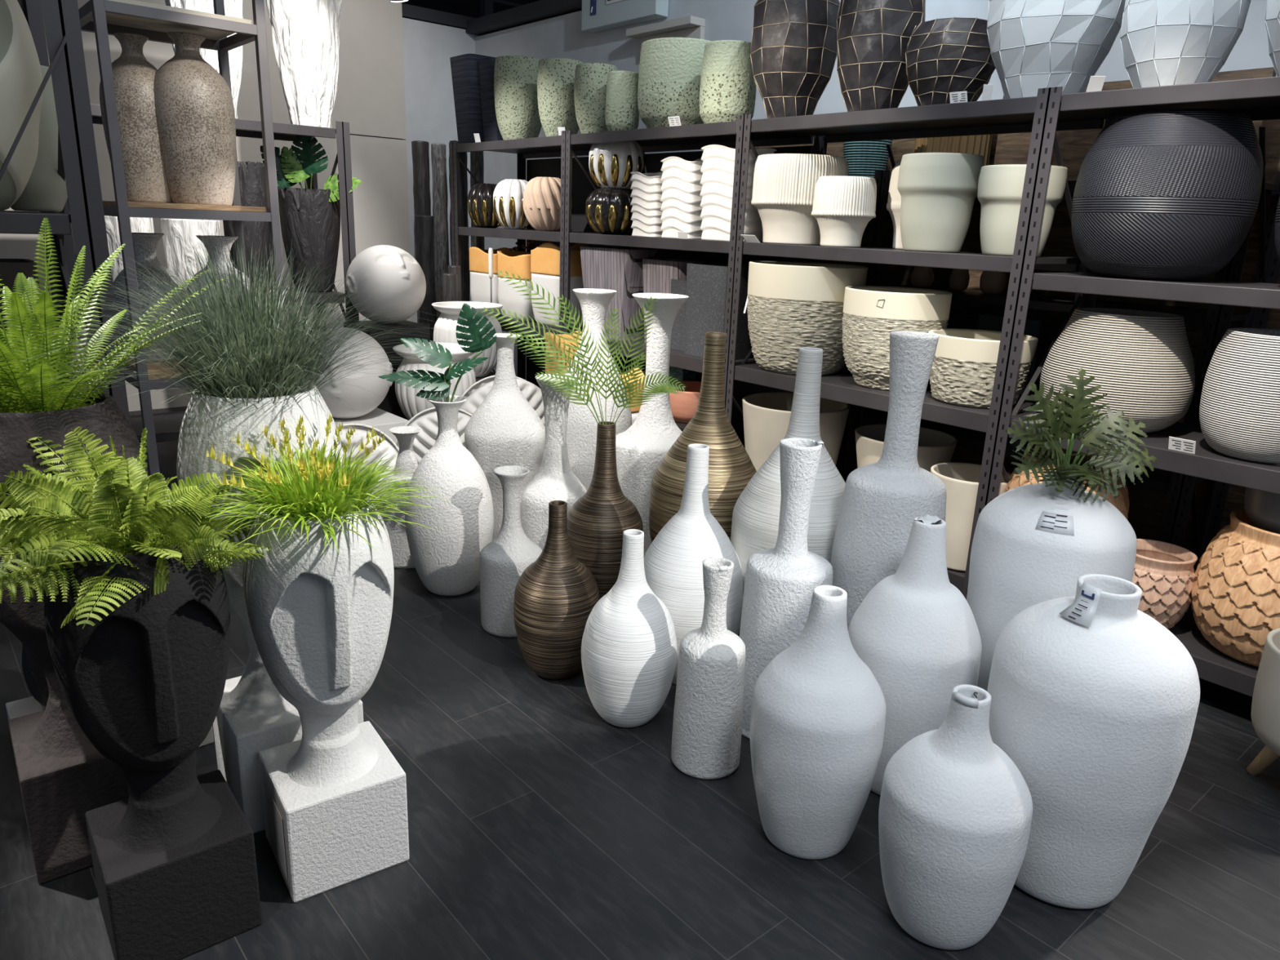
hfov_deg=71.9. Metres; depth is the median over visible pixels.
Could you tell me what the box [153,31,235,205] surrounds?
vase
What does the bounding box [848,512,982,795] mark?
vase
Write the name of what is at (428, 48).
wall
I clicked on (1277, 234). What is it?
planter
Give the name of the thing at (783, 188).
planter
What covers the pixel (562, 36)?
wall
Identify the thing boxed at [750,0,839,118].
planter
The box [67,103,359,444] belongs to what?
storage rack
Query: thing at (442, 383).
leaf plant
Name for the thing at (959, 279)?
jar
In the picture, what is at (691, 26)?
shelf
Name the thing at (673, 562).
vase
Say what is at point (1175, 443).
price card
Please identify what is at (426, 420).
vase
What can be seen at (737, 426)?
block
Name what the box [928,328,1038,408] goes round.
planter
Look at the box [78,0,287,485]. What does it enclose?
display stand
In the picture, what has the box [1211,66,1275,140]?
board
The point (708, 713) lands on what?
vase
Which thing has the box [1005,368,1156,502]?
foliage
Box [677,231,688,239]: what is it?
price card
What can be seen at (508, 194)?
vase
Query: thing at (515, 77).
planter
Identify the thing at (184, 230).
planter
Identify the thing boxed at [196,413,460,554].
grass
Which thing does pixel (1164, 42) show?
planter
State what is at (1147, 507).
wall
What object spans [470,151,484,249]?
log
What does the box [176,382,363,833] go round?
planter
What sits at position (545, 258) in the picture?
planter
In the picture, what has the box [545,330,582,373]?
planter
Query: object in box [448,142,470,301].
log
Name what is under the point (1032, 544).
vase
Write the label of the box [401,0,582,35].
ceiling
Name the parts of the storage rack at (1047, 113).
post, post, post, post, panel, post, post, post, post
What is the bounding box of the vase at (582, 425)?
[565,288,631,490]
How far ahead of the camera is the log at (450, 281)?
6.44 m
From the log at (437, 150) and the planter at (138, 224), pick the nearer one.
the planter at (138, 224)
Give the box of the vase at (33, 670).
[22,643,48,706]
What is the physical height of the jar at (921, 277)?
0.121 m
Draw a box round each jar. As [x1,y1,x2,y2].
[911,266,933,287]
[949,268,969,290]
[979,271,1007,293]
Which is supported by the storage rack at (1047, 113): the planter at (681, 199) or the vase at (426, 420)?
the planter at (681, 199)
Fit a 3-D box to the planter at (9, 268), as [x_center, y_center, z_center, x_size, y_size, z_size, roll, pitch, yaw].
[-2.095,-0.433,2.899,0.240,0.560,0.240,-11,21,-39]
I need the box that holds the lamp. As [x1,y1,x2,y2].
[390,0,408,2]
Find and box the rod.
[488,248,493,302]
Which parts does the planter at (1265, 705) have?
leg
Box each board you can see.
[977,314,1041,426]
[993,94,1031,164]
[1052,80,1133,180]
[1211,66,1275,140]
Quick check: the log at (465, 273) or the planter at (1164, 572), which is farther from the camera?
the log at (465, 273)
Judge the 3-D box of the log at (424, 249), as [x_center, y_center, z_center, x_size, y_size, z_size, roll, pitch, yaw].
[-1.700,-1.272,7.035,0.156,1.605,0.163,0,16,-9]
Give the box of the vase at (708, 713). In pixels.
[671,557,745,779]
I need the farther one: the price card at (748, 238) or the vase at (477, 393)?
the vase at (477, 393)
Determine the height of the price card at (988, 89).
0.056 m
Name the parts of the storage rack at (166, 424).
post, post, post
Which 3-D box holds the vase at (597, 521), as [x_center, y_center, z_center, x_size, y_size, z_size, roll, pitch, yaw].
[-0.150,0.169,3.664,0.336,0.829,0.336,5,16,9]
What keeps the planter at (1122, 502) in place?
on the storage rack at (1047, 113)
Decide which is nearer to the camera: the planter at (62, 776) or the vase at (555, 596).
the planter at (62, 776)
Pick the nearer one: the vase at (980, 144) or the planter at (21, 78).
the planter at (21, 78)
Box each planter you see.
[0,0,44,210]
[0,258,40,373]
[0,390,150,884]
[10,65,67,212]
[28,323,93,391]
[44,542,262,959]
[104,215,154,283]
[160,218,220,288]
[164,0,243,118]
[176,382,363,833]
[222,161,271,293]
[242,492,408,902]
[266,0,342,128]
[277,186,340,292]
[449,53,491,143]
[469,246,513,315]
[478,57,503,142]
[493,55,542,140]
[497,250,536,321]
[530,242,588,328]
[537,57,583,136]
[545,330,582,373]
[573,62,617,133]
[579,246,660,340]
[604,71,639,131]
[620,368,644,424]
[630,171,662,237]
[637,37,711,128]
[642,258,705,342]
[660,156,702,239]
[670,279,686,351]
[684,262,753,359]
[699,40,756,123]
[699,144,777,242]
[742,391,849,471]
[746,261,867,375]
[749,153,848,245]
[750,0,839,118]
[811,175,876,247]
[836,0,925,111]
[841,285,952,390]
[854,423,957,472]
[886,160,902,249]
[897,152,984,253]
[905,17,995,106]
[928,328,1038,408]
[930,462,1011,572]
[977,164,1067,257]
[986,0,1125,98]
[1004,447,1129,520]
[1039,307,1195,433]
[1071,108,1263,281]
[1120,0,1250,88]
[1131,538,1197,629]
[1191,508,1279,666]
[1199,327,1279,463]
[1244,463,1279,533]
[1246,627,1279,775]
[1264,0,1279,76]
[1274,197,1279,263]
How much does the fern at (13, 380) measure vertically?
0.493 m
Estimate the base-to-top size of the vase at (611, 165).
0.302 m
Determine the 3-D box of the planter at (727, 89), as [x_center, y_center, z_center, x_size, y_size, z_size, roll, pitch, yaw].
[0.461,-2.057,4.611,0.294,0.394,0.294,15,21,38]
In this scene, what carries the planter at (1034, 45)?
on the storage rack at (1047, 113)
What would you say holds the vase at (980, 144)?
on the storage rack at (1180, 489)
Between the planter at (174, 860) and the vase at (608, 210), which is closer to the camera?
the planter at (174, 860)
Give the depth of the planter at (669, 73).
4.79 m
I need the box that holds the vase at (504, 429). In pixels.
[464,333,545,540]
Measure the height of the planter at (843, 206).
0.315 m
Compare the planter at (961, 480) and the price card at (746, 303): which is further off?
the price card at (746, 303)
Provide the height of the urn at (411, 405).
0.504 m
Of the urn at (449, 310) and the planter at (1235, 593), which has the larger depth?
the urn at (449, 310)
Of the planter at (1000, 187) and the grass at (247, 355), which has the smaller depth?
the grass at (247, 355)
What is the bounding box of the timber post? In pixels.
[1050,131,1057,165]
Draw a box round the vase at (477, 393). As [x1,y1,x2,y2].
[459,375,545,426]
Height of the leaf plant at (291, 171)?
0.583 m
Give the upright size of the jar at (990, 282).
0.151 m
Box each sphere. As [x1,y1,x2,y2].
[302,327,392,418]
[345,244,426,324]
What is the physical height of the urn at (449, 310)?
0.484 m
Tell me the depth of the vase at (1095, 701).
2.05 m
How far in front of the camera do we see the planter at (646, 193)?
5.10 m
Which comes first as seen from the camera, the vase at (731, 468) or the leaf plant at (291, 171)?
the vase at (731, 468)
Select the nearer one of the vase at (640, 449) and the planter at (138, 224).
the vase at (640, 449)
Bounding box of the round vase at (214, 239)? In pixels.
[185,235,259,344]
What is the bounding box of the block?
[675,421,742,441]
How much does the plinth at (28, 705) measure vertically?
0.120 m
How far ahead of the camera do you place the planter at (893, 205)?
4.13 m
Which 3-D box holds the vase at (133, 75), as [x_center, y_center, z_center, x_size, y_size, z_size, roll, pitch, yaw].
[-2.090,-1.500,3.689,0.278,0.650,0.278,-11,21,-39]
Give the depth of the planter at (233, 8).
5.30 m
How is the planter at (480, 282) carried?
on the storage rack at (1047, 113)
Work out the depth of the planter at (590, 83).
5.29 m
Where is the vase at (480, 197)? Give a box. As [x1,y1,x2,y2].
[467,183,501,228]
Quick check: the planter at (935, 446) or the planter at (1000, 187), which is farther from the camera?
the planter at (935, 446)
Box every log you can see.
[411,140,431,322]
[414,215,436,341]
[431,142,448,319]
[442,273,457,302]
[445,157,449,265]
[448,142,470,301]
[448,265,462,301]
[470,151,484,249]
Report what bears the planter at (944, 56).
on the storage rack at (1047, 113)
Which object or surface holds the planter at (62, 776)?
on the floor
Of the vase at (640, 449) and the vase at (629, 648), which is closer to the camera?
the vase at (629, 648)
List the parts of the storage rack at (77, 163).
post, post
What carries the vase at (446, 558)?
on the floor
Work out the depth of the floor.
2.31 m
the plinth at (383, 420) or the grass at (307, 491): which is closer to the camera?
the grass at (307, 491)
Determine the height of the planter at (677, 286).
0.400 m
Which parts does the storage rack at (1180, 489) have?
post, post, post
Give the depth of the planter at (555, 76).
5.56 m
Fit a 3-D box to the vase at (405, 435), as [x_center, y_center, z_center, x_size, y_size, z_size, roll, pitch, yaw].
[-1.114,0.068,4.233,0.344,0.635,0.344,-11,21,-39]
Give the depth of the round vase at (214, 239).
3.77 m
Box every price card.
[473,133,480,142]
[557,127,565,135]
[667,115,681,126]
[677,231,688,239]
[740,234,759,243]
[743,296,748,313]
[949,90,967,103]
[982,84,993,100]
[1085,75,1106,92]
[1168,436,1195,453]
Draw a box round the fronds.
[481,270,686,424]
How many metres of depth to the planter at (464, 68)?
6.38 m
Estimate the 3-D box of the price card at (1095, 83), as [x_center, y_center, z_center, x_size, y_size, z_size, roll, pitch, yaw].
[1.618,-1.405,3.131,0.050,0.049,0.028,5,16,9]
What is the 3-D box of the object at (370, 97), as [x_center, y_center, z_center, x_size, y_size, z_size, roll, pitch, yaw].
[-3.208,-3.589,6.983,2.840,1.430,0.065,-11,21,-39]
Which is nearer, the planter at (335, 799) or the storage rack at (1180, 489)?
the planter at (335, 799)
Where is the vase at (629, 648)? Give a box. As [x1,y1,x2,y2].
[581,528,677,727]
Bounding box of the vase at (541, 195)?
[523,177,560,231]
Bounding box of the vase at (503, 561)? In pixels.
[480,465,542,637]
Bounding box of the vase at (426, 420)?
[395,407,471,464]
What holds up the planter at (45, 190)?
on the storage rack at (77, 163)
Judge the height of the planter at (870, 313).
0.451 m
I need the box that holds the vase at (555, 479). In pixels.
[520,373,586,551]
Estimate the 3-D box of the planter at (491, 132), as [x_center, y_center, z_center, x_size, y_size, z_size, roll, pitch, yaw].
[-0.987,-2.702,6.341,0.300,0.560,0.220,-11,21,-39]
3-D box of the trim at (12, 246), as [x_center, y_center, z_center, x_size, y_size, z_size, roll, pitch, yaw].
[-5.348,-1.393,5.783,2.580,2.260,0.065,-11,21,-39]
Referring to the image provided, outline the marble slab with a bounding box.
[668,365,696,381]
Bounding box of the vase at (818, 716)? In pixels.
[749,585,885,859]
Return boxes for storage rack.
[0,0,130,422]
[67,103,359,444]
[449,75,1279,697]
[842,125,1279,570]
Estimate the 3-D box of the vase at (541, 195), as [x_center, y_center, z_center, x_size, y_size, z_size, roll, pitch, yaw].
[-0.629,-1.871,5.992,0.333,0.347,0.336,-11,21,-39]
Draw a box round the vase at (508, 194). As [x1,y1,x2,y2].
[493,178,531,229]
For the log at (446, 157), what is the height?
2.065 m
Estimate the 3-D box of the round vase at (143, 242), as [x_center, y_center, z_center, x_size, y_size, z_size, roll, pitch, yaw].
[-2.157,-0.803,3.883,0.300,0.546,0.300,2,16,-2]
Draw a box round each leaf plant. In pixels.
[259,134,361,201]
[379,302,496,402]
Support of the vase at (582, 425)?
on the floor
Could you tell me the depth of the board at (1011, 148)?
4.36 m
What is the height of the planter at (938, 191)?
0.398 m
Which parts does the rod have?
handle, rod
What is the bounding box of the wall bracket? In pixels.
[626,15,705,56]
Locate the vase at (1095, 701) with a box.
[986,573,1199,908]
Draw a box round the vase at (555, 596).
[513,500,599,679]
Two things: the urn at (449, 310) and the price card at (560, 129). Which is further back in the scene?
the urn at (449, 310)
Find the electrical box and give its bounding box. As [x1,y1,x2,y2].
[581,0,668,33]
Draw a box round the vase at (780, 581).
[739,437,832,738]
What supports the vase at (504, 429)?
on the floor
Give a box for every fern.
[0,217,228,413]
[0,426,271,628]
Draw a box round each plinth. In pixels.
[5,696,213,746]
[333,407,408,444]
[343,320,430,420]
[475,371,495,382]
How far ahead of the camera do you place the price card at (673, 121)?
4.73 m
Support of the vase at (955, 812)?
on the floor
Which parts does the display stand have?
post, frame rail, frame rail, frame rail, post, post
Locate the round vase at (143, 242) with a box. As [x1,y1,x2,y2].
[112,232,187,362]
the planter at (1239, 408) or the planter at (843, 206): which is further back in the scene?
the planter at (843, 206)
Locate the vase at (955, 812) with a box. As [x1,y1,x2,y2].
[878,684,1032,950]
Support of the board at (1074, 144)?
on the storage rack at (1180, 489)
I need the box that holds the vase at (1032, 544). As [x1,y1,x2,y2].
[966,470,1137,691]
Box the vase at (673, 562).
[644,443,742,684]
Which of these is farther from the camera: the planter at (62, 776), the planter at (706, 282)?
the planter at (706, 282)
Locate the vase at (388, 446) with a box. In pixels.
[335,423,399,497]
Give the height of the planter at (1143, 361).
0.443 m
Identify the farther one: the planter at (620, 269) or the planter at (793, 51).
the planter at (620, 269)
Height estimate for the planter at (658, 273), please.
0.500 m
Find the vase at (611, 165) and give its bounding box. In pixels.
[588,141,643,189]
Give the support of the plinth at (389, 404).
on the floor
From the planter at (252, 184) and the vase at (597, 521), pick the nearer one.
the vase at (597, 521)
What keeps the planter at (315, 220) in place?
on the storage rack at (166, 424)
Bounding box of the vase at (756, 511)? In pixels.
[730,346,845,597]
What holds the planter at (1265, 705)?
on the floor
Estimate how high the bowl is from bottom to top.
0.202 m
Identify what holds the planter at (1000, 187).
on the storage rack at (1047, 113)
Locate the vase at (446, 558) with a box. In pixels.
[404,395,493,595]
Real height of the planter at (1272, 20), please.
0.550 m
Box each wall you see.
[352,17,478,322]
[475,0,1276,380]
[731,119,1279,551]
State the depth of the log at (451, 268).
6.59 m
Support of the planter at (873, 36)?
on the storage rack at (1047, 113)
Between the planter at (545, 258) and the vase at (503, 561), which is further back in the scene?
the planter at (545, 258)
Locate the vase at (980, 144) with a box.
[913,134,992,165]
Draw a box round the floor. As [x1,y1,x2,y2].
[0,406,1279,959]
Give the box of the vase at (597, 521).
[567,421,643,599]
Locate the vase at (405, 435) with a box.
[371,426,422,568]
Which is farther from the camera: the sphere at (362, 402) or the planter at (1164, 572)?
the sphere at (362, 402)
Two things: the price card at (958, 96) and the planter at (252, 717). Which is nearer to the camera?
the planter at (252, 717)
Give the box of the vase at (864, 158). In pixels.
[843,139,892,177]
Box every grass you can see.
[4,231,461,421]
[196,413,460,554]
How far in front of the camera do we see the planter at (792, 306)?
4.30 m
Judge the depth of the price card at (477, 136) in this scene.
6.22 m
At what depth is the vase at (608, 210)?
5.38 m
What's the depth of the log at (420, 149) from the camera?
6.98 m
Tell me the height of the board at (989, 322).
0.580 m
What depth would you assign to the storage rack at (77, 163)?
2.67 m
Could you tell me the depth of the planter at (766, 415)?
4.64 m
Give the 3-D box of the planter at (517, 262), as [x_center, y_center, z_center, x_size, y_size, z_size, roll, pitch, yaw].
[-0.833,-1.401,6.376,0.280,0.475,0.400,-11,21,-39]
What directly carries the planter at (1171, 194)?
on the storage rack at (1047, 113)
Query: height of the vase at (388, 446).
0.530 m
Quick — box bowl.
[668,380,701,423]
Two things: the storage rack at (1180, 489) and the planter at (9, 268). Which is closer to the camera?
the planter at (9, 268)
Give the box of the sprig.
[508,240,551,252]
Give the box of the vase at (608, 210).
[585,187,633,235]
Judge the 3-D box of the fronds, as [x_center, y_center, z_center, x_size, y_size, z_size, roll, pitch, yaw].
[-0.217,-0.470,3.470,0.816,0.666,0.137,2,16,-2]
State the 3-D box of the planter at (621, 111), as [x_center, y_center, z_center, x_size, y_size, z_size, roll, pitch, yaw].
[-0.102,-2.213,5.188,0.202,0.330,0.202,9,18,24]
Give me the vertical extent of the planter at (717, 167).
0.491 m
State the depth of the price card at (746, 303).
4.57 m
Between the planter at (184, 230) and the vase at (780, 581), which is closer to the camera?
the vase at (780, 581)
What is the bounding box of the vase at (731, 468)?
[648,331,756,542]
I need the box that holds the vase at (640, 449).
[615,293,688,555]
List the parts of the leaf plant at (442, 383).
stem, stem, stem, stem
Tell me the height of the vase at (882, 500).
1.307 m
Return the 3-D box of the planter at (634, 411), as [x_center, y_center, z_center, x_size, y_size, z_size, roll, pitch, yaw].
[-0.085,-0.219,5.013,0.170,0.830,0.190,-11,21,-39]
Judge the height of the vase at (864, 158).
0.352 m
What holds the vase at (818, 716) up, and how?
on the floor
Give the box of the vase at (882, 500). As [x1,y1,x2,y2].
[831,330,946,630]
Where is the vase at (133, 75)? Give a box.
[99,32,173,203]
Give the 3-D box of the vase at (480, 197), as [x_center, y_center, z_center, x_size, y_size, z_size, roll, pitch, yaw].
[-1.125,-2.031,6.538,0.299,0.312,0.299,-11,21,-39]
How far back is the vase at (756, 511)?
3.09 m
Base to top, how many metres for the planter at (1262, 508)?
0.251 m
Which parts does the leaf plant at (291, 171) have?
stem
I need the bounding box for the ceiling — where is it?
[458,0,516,9]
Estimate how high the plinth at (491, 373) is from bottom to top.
0.550 m
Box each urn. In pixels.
[392,342,475,420]
[431,301,502,377]
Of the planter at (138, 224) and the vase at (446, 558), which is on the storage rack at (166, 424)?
the planter at (138, 224)
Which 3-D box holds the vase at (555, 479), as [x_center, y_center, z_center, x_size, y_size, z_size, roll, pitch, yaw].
[-0.371,0.029,3.868,0.300,0.968,0.300,-11,21,-39]
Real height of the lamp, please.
1.898 m
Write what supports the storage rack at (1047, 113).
on the floor
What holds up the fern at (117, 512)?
in the planter at (174, 860)

